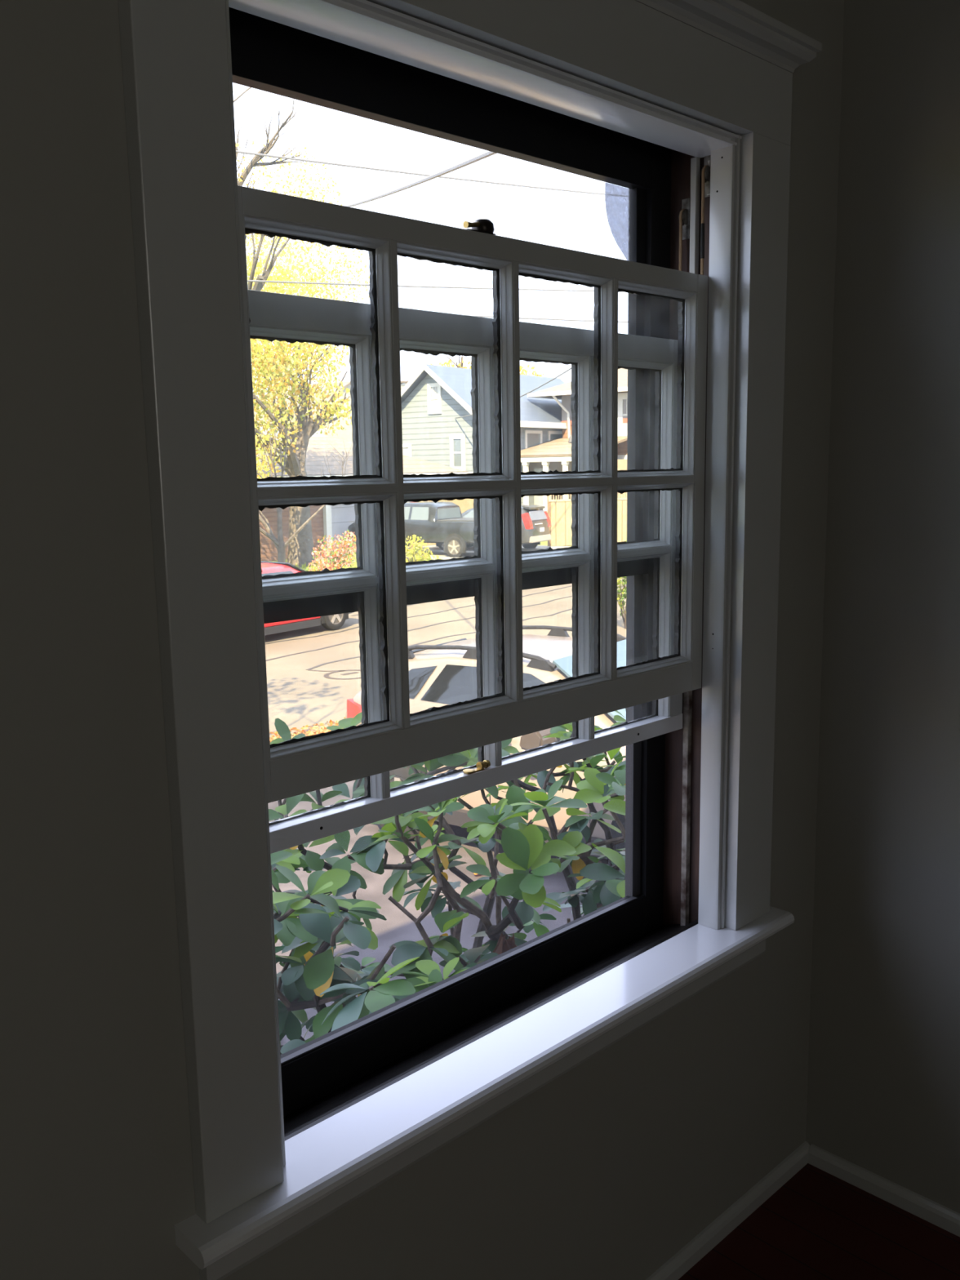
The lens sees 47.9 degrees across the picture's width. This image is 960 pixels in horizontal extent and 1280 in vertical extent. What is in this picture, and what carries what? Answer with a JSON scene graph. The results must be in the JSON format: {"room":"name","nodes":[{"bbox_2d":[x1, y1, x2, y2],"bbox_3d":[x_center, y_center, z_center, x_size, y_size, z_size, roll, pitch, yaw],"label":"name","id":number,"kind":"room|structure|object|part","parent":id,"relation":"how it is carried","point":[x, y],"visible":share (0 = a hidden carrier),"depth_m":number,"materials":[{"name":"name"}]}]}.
{"room":"empty house room","nodes":[
{"label":"empty house room","id":0,"kind":"room"},
{"bbox_2d":[0,0,844,1279],"bbox_3d":[-1.179,0.609,0.427,11.500,4.902,0.223,-10,13,-43],"label":"wall","id":1,"kind":"structure","parent":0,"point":[611,1167],"depth_m":1.12,"materials":[{"name":"grey paint"}]},
{"bbox_2d":[117,0,794,1279],"bbox_3d":[0.040,-0.106,1.550,1.217,1.535,0.262,-10,13,-43],"label":"window","id":2,"kind":"structure","parent":1,"relation":"attached to","point":[695,759],"depth_m":1.43,"materials":[{"name":"white wood"}]},
{"bbox_3d":[-0.216,-0.221,1.318,0.206,0.304,0.016,-10,13,-43],"label":"glazing moulding","id":3,"kind":"part","parent":2,"relation":"part of","materials":[{"name":"grey paint"}]},
{"bbox_3d":[-0.186,-0.328,1.268,0.206,0.295,0.016,-10,13,-43],"label":"glazing moulding","id":4,"kind":"part","parent":2,"relation":"part of","materials":[{"name":"grey paint"}]},
{"bbox_3d":[-0.211,0.087,1.367,0.206,0.300,0.016,-10,13,-43],"label":"glazing moulding","id":5,"kind":"part","parent":2,"relation":"part of","materials":[{"name":"grey paint"}]},
{"bbox_3d":[-0.181,-0.023,1.317,0.206,0.305,0.016,-10,13,-43],"label":"glazing moulding","id":6,"kind":"part","parent":2,"relation":"part of","materials":[{"name":"grey paint"}]},
{"bbox_3d":[-0.057,0.060,1.516,0.206,0.300,0.016,-10,13,-43],"label":"glazing moulding","id":7,"kind":"part","parent":2,"relation":"part of","materials":[{"name":"grey paint"}]},
{"bbox_3d":[-0.062,-0.247,1.466,0.206,0.304,0.016,-10,13,-43],"label":"glazing moulding","id":8,"kind":"part","parent":2,"relation":"part of","materials":[{"name":"grey paint"}]},
{"bbox_2d":[228,7,671,1116],"bbox_3d":[-0.016,-0.089,1.602,0.952,1.379,0.036,-10,13,-43],"label":"window","id":9,"kind":"structure","parent":2,"relation":"attached to","point":[268,55],"depth_m":1.65,"materials":[{"name":"black paint"}]},
{"bbox_3d":[-0.026,-0.733,1.499,0.842,0.075,0.024,-10,13,-43],"label":"rail","id":10,"kind":"part","parent":9,"relation":"part of","materials":[{"name":"black paint"}]},
{"bbox_3d":[-0.015,-0.087,1.602,0.842,0.044,0.022,-10,13,-43],"label":"meeting rail","id":11,"kind":"part","parent":9,"relation":"part of","materials":[{"name":"black paint"}]},
{"bbox_3d":[-0.005,0.555,1.705,0.842,0.074,0.024,-10,13,-43],"label":"rail","id":12,"kind":"part","parent":9,"relation":"part of","materials":[{"name":"black paint"}]},
{"bbox_3d":[-0.032,-0.354,1.416,0.206,0.295,0.016,-10,13,-43],"label":"glazing moulding","id":13,"kind":"part","parent":2,"relation":"part of","materials":[{"name":"grey paint"}]},
{"bbox_3d":[-0.027,-0.049,1.465,0.206,0.305,0.016,-10,13,-43],"label":"glazing moulding","id":14,"kind":"part","parent":2,"relation":"part of","materials":[{"name":"grey paint"}]},
{"bbox_3d":[0.007,-0.430,1.518,0.852,0.038,0.032,-10,13,-43],"label":"rail","id":15,"kind":"part","parent":2,"relation":"part of","materials":[{"name":"grey paint"}]},
{"bbox_3d":[0.019,-0.226,1.556,0.947,0.887,0.036,-10,13,-43],"label":"window sash","id":16,"kind":"part","parent":2,"relation":"part of","materials":[{"name":"wood"}]},
{"bbox_3d":[-0.016,0.190,1.568,0.018,0.003,0.018,-10,13,-43],"label":"keeper plate","id":17,"kind":"part","parent":2,"relation":"part of","materials":[{"name":"gold metal"}]},
{"bbox_3d":[0.037,-0.528,1.469,0.852,0.029,0.032,-10,13,-43],"label":"rail","id":18,"kind":"part","parent":2,"relation":"part of","materials":[{"name":"grey paint"}]},
{"bbox_3d":[-0.007,-0.544,1.416,0.009,0.016,0.045,4,11,31],"label":"lock lever","id":19,"kind":"part","parent":2,"relation":"part of","materials":[{"name":"gold metal"}]},
{"bbox_3d":[0.052,-0.292,1.517,0.938,0.866,0.032,-10,13,-43],"label":"window sash","id":20,"kind":"part","parent":2,"relation":"part of","materials":[{"name":"wood"}]},
{"bbox_3d":[0.018,0.199,1.618,0.927,0.028,0.034,-10,13,-43],"label":"rail","id":21,"kind":"part","parent":2,"relation":"part of","materials":[{"name":"white paint"}]},
{"bbox_3d":[0.048,0.113,1.572,0.852,0.050,0.032,-10,13,-43],"label":"rail","id":22,"kind":"part","parent":2,"relation":"part of","materials":[{"name":"grey paint"}]},
{"bbox_3d":[0.005,0.183,1.588,0.018,0.012,0.012,-10,13,-43],"label":"keeper post","id":23,"kind":"part","parent":2,"relation":"part of","materials":[{"name":"gold metal"}]},
{"bbox_3d":[0.012,0.596,1.695,0.952,0.074,0.160,-10,13,-43],"label":"sill","id":24,"kind":"part","parent":2,"relation":"part of","materials":[{"name":"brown wood"}]},
{"bbox_3d":[0.097,0.034,1.664,0.206,0.300,0.016,-10,13,-43],"label":"glazing moulding","id":25,"kind":"part","parent":2,"relation":"part of","materials":[{"name":"grey paint"}]},
{"bbox_3d":[0.092,-0.273,1.614,0.206,0.304,0.016,-10,13,-43],"label":"glazing moulding","id":26,"kind":"part","parent":2,"relation":"part of","materials":[{"name":"grey paint"}]},
{"bbox_3d":[0.122,-0.381,1.564,0.206,0.295,0.016,-10,13,-43],"label":"glazing moulding","id":27,"kind":"part","parent":2,"relation":"part of","materials":[{"name":"grey paint"}]},
{"bbox_3d":[0.127,-0.075,1.613,0.206,0.305,0.016,-10,13,-43],"label":"glazing moulding","id":28,"kind":"part","parent":2,"relation":"part of","materials":[{"name":"grey paint"}]},
{"bbox_3d":[0.251,0.008,1.812,0.206,0.300,0.016,-10,13,-43],"label":"glazing moulding","id":29,"kind":"part","parent":2,"relation":"part of","materials":[{"name":"grey paint"}]},
{"bbox_3d":[0.246,-0.300,1.763,0.206,0.304,0.016,-10,13,-43],"label":"glazing moulding","id":30,"kind":"part","parent":2,"relation":"part of","materials":[{"name":"grey paint"}]},
{"bbox_3d":[0.281,-0.102,1.761,0.206,0.305,0.016,-10,13,-43],"label":"glazing moulding","id":31,"kind":"part","parent":2,"relation":"part of","materials":[{"name":"grey paint"}]},
{"bbox_3d":[0.276,-0.407,1.713,0.206,0.295,0.016,-10,13,-43],"label":"glazing moulding","id":32,"kind":"part","parent":2,"relation":"part of","materials":[{"name":"grey paint"}]},
{"bbox_3d":[0.343,-0.613,1.820,0.025,0.216,0.005,-10,13,-43],"label":"sash cord","id":33,"kind":"part","parent":2,"relation":"part of","materials":[{"name":"brown fabric"}]},
{"bbox_3d":[0.372,-0.687,1.777,0.025,0.177,0.005,-10,13,-43],"label":"sash cord","id":34,"kind":"part","parent":2,"relation":"part of","materials":[{"name":"brown fabric"}]},
{"bbox_2d":[645,1141,810,1279],"bbox_3d":[-1.019,1.350,0.607,4.756,0.037,0.014,-10,13,-43],"label":"baseboard","id":35,"kind":"structure","parent":1,"relation":"attached to","point":[678,1264],"depth_m":2.04,"materials":[{"name":"grey paint"}]},
{"bbox_2d":[678,1163,959,1279],"bbox_3d":[0.417,1.636,-0.835,4.996,0.120,4.120,-10,13,-43],"label":"floor","id":36,"kind":"structure","parent":0,"point":[819,1225],"depth_m":2.00,"materials":[{"name":"brown wood"}]},
{"bbox_2d":[805,0,959,1213],"bbox_3d":[2.095,-0.066,0.663,0.120,2.712,4.000,-10,13,-43],"label":"wall","id":37,"kind":"structure","parent":0,"point":[883,1079],"depth_m":1.97,"materials":[{"name":"grey paint"}]},
{"bbox_2d":[808,1143,959,1236],"bbox_3d":[2.075,1.264,0.823,0.014,0.037,3.986,-10,13,-43],"label":"baseboard","id":38,"kind":"structure","parent":37,"relation":"attached to","point":[913,1202],"depth_m":2.11,"materials":[{"name":"grey paint"}]},
{"label":"outside","id":39,"kind":"structure","parent":0,"visible":0},
{"bbox_2d":[235,150,604,195],"bbox_3d":[-1.080,-12.047,27.800,0.042,3.492,27.006,6,11,35],"label":"power line","id":40,"kind":"object","parent":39,"point":[237,151],"visible":0.59,"depth_m":26.49,"materials":[{"name":"grey metal"}]},
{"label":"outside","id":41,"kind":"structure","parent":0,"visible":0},
{"bbox_2d":[247,280,623,292],"bbox_3d":[1.581,-10.421,31.763,0.038,3.638,34.004,6,11,35],"label":"power line","id":42,"kind":"object","parent":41,"point":[254,281],"visible":0.4,"depth_m":27.17,"materials":[{"name":"grey metal"}]},
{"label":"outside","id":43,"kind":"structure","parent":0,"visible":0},
{"bbox_2d":[468,315,627,322],"bbox_3d":[4.503,-10.641,35.842,0.038,1.988,24.003,6,11,35],"label":"power line","id":44,"kind":"object","parent":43,"point":[468,315],"visible":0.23,"depth_m":32.51,"materials":[{"name":"grey metal"}]},
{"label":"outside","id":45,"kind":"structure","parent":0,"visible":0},
{"bbox_2d":[345,151,496,207],"bbox_3d":[-1.744,-7.214,17.433,0.041,4.643,23.238,-3,9,-11],"label":"cable","id":46,"kind":"object","parent":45,"point":[488,153],"visible":0.58,"depth_m":11.51,"materials":[{"name":"grey metal"}]},
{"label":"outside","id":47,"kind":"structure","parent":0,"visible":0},
{"bbox_2d":[267,731,619,1044],"bbox_3d":[1.086,3.793,-2.582,22.880,0.590,34.500,6,11,35],"label":"sidewalk","id":48,"kind":"structure","parent":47,"point":[397,926],"depth_m":7.80,"materials":[{"name":"concrete"}]},
{"bbox_2d":[269,716,345,741],"bbox_3d":[-2.276,1.243,11.790,2.060,0.104,6.604,4,10,28],"label":"leaf litter","id":49,"kind":"object","parent":48,"relation":"on","point":[315,727],"visible":0.06,"depth_m":12.77,"materials":[{"name":"orange plant"}]},
{"bbox_2d":[272,865,416,1040],"bbox_3d":[-0.442,1.582,2.606,0.515,2.271,0.576,-10,13,-43],"label":"rhododendron shrub","id":50,"kind":"object","parent":48,"relation":"on","point":[286,929],"visible":0.27,"depth_m":2.39,"materials":[{"name":"green plant"}]},
{"bbox_2d":[268,707,626,1054],"bbox_3d":[0.013,1.433,3.191,1.913,2.383,1.534,-10,13,-43],"label":"rhododendron shrub","id":51,"kind":"object","parent":48,"relation":"on","point":[526,850],"visible":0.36,"depth_m":2.72,"materials":[{"name":"green plant"}]},
{"bbox_2d":[492,933,516,954],"bbox_3d":[0.076,0.828,2.759,0.121,0.153,0.126,3,10,22],"label":"cluster","id":52,"kind":"object","parent":51,"relation":"hanging from","point":[503,945],"visible":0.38,"depth_m":2.75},
{"bbox_2d":[345,625,626,866],"bbox_3d":[0.884,0.830,8.857,2.365,1.657,4.168,-10,13,-43],"label":"car","id":53,"kind":"object","parent":48,"relation":"on","point":[442,674],"visible":0.12,"depth_m":8.60,"materials":[{"name":"beige paint"}]},
{"bbox_2d":[346,698,361,718],"bbox_3d":[-1.064,0.661,9.232,0.133,0.315,0.377,-6,10,-28],"label":"tail light","id":54,"kind":"object","parent":53,"relation":"attached to","point":[353,705],"depth_m":9.16,"materials":[{"name":"red plastic"}]},
{"bbox_3d":[-0.671,1.339,8.962,0.446,0.446,0.036,6,11,35],"label":"rim dish","id":55,"kind":"part","parent":53,"relation":"part of","materials":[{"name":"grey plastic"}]},
{"bbox_3d":[-0.079,0.119,8.622,1.609,0.147,0.044,6,11,35],"label":"roof rail","id":56,"kind":"part","parent":53,"relation":"part of","materials":[{"name":"grey plastic"}]},
{"bbox_2d":[519,728,559,750],"bbox_3d":[0.459,0.699,7.857,0.349,0.180,0.230,-10,13,-43],"label":"mirror","id":57,"kind":"object","parent":53,"relation":"attached to","point":[535,740],"depth_m":7.73,"materials":[{"name":"grey plastic"}]},
{"bbox_3d":[0.656,-0.055,9.631,1.609,0.147,0.044,6,11,35],"label":"roof rail","id":58,"kind":"part","parent":53,"relation":"part of","materials":[{"name":"grey plastic"}]},
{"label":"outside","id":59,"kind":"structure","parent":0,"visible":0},
{"bbox_2d":[341,544,570,559],"bbox_3d":[-2.349,-3.169,40.865,18.240,0.535,7.000,6,11,35],"label":"driveway","id":60,"kind":"structure","parent":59,"point":[435,549],"depth_m":39.66,"materials":[{"name":"concrete"}]},
{"bbox_2d":[347,501,474,557],"bbox_3d":[-1.848,-3.981,38.465,5.891,1.900,2.028,5,11,32],"label":"pickup truck","id":61,"kind":"object","parent":60,"relation":"on","point":[442,522],"visible":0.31,"depth_m":37.33,"materials":[{"name":"grey paint"}]},
{"bbox_3d":[-0.877,-3.155,36.808,0.505,0.505,0.044,5,11,32],"label":"rim dish","id":62,"kind":"part","parent":61,"relation":"part of","materials":[{"name":"grey metal"}]},
{"bbox_2d":[435,504,551,550],"bbox_3d":[0.268,-4.178,40.081,4.507,1.710,1.875,4,10,29],"label":"suv","id":63,"kind":"object","parent":60,"relation":"on","point":[535,522],"visible":0.22,"depth_m":38.92,"materials":[{"name":"grey paint"}]},
{"bbox_2d":[521,512,533,528],"bbox_3d":[1.676,-4.231,38.394,0.360,0.560,0.225,4,10,29],"label":"tail light","id":64,"kind":"object","parent":63,"relation":"attached to","point":[526,517],"depth_m":38.34,"materials":[{"name":"red plastic"}]},
{"bbox_2d":[543,511,551,526],"bbox_3d":[2.420,-4.457,39.730,0.360,0.560,0.225,4,10,29],"label":"tail light","id":65,"kind":"object","parent":63,"relation":"attached to","point":[548,522],"depth_m":39.60,"materials":[{"name":"red plastic"}]},
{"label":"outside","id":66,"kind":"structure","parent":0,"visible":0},
{"bbox_2d":[269,540,572,571],"bbox_3d":[-29.098,-8.426,76.911,224.921,0.620,139.182,-10,13,-43],"label":"ground","id":67,"kind":"structure","parent":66,"point":[543,543],"depth_m":37.15,"materials":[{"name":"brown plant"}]},
{"bbox_2d":[232,87,318,291],"bbox_3d":[-6.993,-7.636,26.009,6.396,13.468,6.215,-2,9,-6],"label":"bare tree","id":68,"kind":"object","parent":67,"relation":"on","point":[254,162],"visible":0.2,"depth_m":25.76,"materials":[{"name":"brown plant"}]},
{"bbox_2d":[246,250,351,567],"bbox_3d":[-6.276,-7.088,34.170,4.442,9.717,7.403,3,10,21],"label":"maple tree","id":69,"kind":"object","parent":67,"relation":"on","point":[300,548],"visible":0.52,"depth_m":33.61,"materials":[{"name":"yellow plant"}]},
{"bbox_2d":[254,420,352,562],"bbox_3d":[-6.547,-4.120,31.005,6.093,4.864,3.604,-10,13,-43],"label":"forked tree","id":70,"kind":"object","parent":67,"relation":"on","point":[279,544],"visible":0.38,"depth_m":31.10,"materials":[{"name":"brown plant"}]},
{"bbox_2d":[245,144,369,388],"bbox_3d":[-12.309,-18.720,66.530,9.221,22.670,14.240,1,9,14],"label":"tree","id":71,"kind":"object","parent":67,"relation":"on","point":[289,247],"visible":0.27,"depth_m":66.76,"materials":[{"name":"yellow plant"}]},
{"bbox_2d":[253,380,408,441],"bbox_3d":[-7.851,-9.520,55.144,8.400,7.750,12.206,6,11,35],"label":"house","id":72,"kind":"structure","parent":67,"relation":"on","point":[346,434],"depth_m":54.40,"materials":[{"name":"beige"}]},
{"bbox_2d":[306,529,356,571],"bbox_3d":[-4.035,-2.358,30.203,1.261,1.382,1.971,2,10,18],"label":"shrub","id":73,"kind":"object","parent":67,"relation":"on","point":[336,553],"visible":0.81,"depth_m":29.95,"materials":[{"name":"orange plant"}]},
{"bbox_2d":[255,435,473,561],"bbox_3d":[-9.589,-5.098,38.435,7.780,4.350,21.200,6,11,35],"label":"garage","id":74,"kind":"structure","parent":67,"relation":"on","point":[331,520],"depth_m":39.55,"materials":[{"name":"grey"}]},
{"bbox_3d":[-5.519,-4.373,38.701,0.300,2.700,0.270,6,11,35],"label":"corner post","id":75,"kind":"part","parent":74,"relation":"part of","materials":[{"name":"grey wood"}]},
{"bbox_3d":[-4.731,-4.535,40.740,0.100,2.250,3.600,6,11,35],"label":"garage door","id":76,"kind":"part","parent":74,"relation":"part of","materials":[{"name":"white"}]},
{"bbox_2d":[295,554,434,571],"bbox_3d":[-4.708,-2.103,32.277,5.590,0.220,9.246,6,11,35],"label":"grass","id":77,"kind":"structure","parent":67,"relation":"on","point":[354,564],"depth_m":33.90,"materials":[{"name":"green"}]},
{"bbox_2d":[404,529,441,562],"bbox_3d":[-1.841,-2.113,28.124,2.158,1.505,1.359,-10,13,-43],"label":"shrub","id":78,"kind":"object","parent":67,"relation":"on","point":[415,557],"visible":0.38,"depth_m":28.15,"materials":[{"name":"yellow plant"}]},
{"bbox_2d":[408,498,473,546],"bbox_3d":[-0.976,-4.965,43.927,0.110,1.970,6.200,6,11,35],"label":"wooden fence","id":79,"kind":"object","parent":67,"relation":"on","point":[464,504],"visible":0.02,"depth_m":44.17,"materials":[{"name":"beige wood"}]},
{"bbox_2d":[405,355,543,384],"bbox_3d":[-0.246,-13.896,71.853,6.488,11.067,13.254,4,11,30],"label":"tree","id":80,"kind":"object","parent":67,"relation":"on","point":[460,365],"visible":0.05,"depth_m":70.29,"materials":[{"name":"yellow plant"}]},
{"bbox_2d":[400,364,566,505],"bbox_3d":[1.958,-9.337,53.514,7.150,7.580,14.020,6,11,35],"label":"gabled house","id":81,"kind":"structure","parent":67,"relation":"on","point":[432,399],"depth_m":48.48,"materials":[{"name":"grey wood"}]},
{"bbox_3d":[-3.367,-8.256,49.462,0.350,1.100,0.015,6,11,35],"label":"pane","id":82,"kind":"part","parent":81,"relation":"part of","materials":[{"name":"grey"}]},
{"bbox_3d":[-2.010,-10.736,48.048,0.400,1.000,0.015,6,11,35],"label":"pane","id":83,"kind":"part","parent":81,"relation":"part of","materials":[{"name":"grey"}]},
{"bbox_3d":[-0.975,-8.270,47.719,0.450,1.200,0.015,6,11,35],"label":"pane","id":84,"kind":"part","parent":81,"relation":"part of","materials":[{"name":"grey glass"}]},
{"bbox_2d":[454,367,571,418],"bbox_3d":[1.138,-9.354,40.976,0.042,1.243,13.738,-4,10,-19],"label":"cable","id":85,"kind":"object","parent":81,"relation":"attached to","point":[571,367],"visible":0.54,"depth_m":38.08,"materials":[{"name":"grey metal"}]},
{"bbox_3d":[2.462,-9.154,50.038,0.015,0.800,1.150,6,11,35],"label":"pane","id":86,"kind":"part","parent":81,"relation":"part of","materials":[{"name":"grey glass"}]},
{"bbox_3d":[3.628,-9.430,51.640,0.015,0.800,1.150,6,11,35],"label":"pane","id":87,"kind":"part","parent":81,"relation":"part of","materials":[{"name":"grey glass"}]},
{"bbox_2d":[520,368,627,512],"bbox_3d":[11.036,-9.661,51.047,16.800,8.700,16.300,6,11,35],"label":"house","id":88,"kind":"structure","parent":67,"relation":"on","point":[555,454],"depth_m":49.27,"materials":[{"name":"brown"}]},
{"bbox_3d":[6.781,-10.261,49.224,0.600,1.400,0.015,6,11,35],"label":"pane","id":89,"kind":"part","parent":88,"relation":"part of","materials":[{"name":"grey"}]},
{"bbox_2d":[546,492,626,546],"bbox_3d":[6.873,-4.827,42.085,8.904,2.120,0.155,-3,9,-15],"label":"wooden fence","id":90,"kind":"object","parent":67,"relation":"on","point":[559,511],"visible":0.11,"depth_m":41.08,"materials":[{"name":"beige wood"}]},
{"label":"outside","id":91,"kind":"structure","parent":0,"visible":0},
{"bbox_2d":[264,577,626,742],"bbox_3d":[16.479,-3.991,44.502,208.147,0.590,44.049,-10,13,-43],"label":"road","id":92,"kind":"structure","parent":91,"point":[300,697],"depth_m":18.94,"materials":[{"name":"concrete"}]},
{"bbox_2d":[261,561,353,635],"bbox_3d":[-4.311,-0.737,20.125,1.787,1.364,4.424,6,11,35],"label":"car","id":93,"kind":"object","parent":92,"relation":"on","point":[332,622],"visible":0.09,"depth_m":20.12,"materials":[{"name":"red paint"}]},
{"bbox_3d":[-2.783,-0.505,20.810,0.034,0.426,0.426,6,11,35],"label":"rim dish","id":94,"kind":"part","parent":93,"relation":"part of","materials":[{"name":"grey metal"}]},
{"bbox_2d":[309,669,360,679],"bbox_3d":[-2.117,0.501,16.460,0.786,0.004,1.163,-10,13,-43],"label":"ring","id":95,"kind":"object","parent":92,"relation":"on","point":[326,675],"visible":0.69,"depth_m":16.42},
{"bbox_2d":[265,577,620,644],"bbox_3d":[1.223,-1.101,26.134,0.262,0.004,18.001,6,11,35],"label":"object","id":96,"kind":"structure","parent":92,"relation":"on","point":[620,577],"depth_m":22.43,"materials":[{"name":"grey"}]},
{"bbox_2d":[266,585,626,661],"bbox_3d":[0.107,-0.530,22.674,0.213,0.004,17.003,6,11,35],"label":"tar line","id":97,"kind":"object","parent":92,"relation":"on","point":[625,585],"visible":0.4,"depth_m":20.63,"materials":[{"name":"grey"}]},
{"bbox_2d":[305,598,625,670],"bbox_3d":[1.058,-0.436,21.993,0.256,0.004,13.011,6,11,35],"label":"tar line","id":98,"kind":"object","parent":92,"relation":"on","point":[319,665],"visible":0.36,"depth_m":19.32,"materials":[{"name":"grey"}]},
{"bbox_2d":[617,536,626,628],"bbox_3d":[3.081,-1.203,20.572,2.250,1.906,1.580,-10,13,-43],"label":"shrub","id":99,"kind":"object","parent":92,"relation":"on","point":[620,595],"visible":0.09,"depth_m":20.29,"materials":[{"name":"green plant"}]}
]}

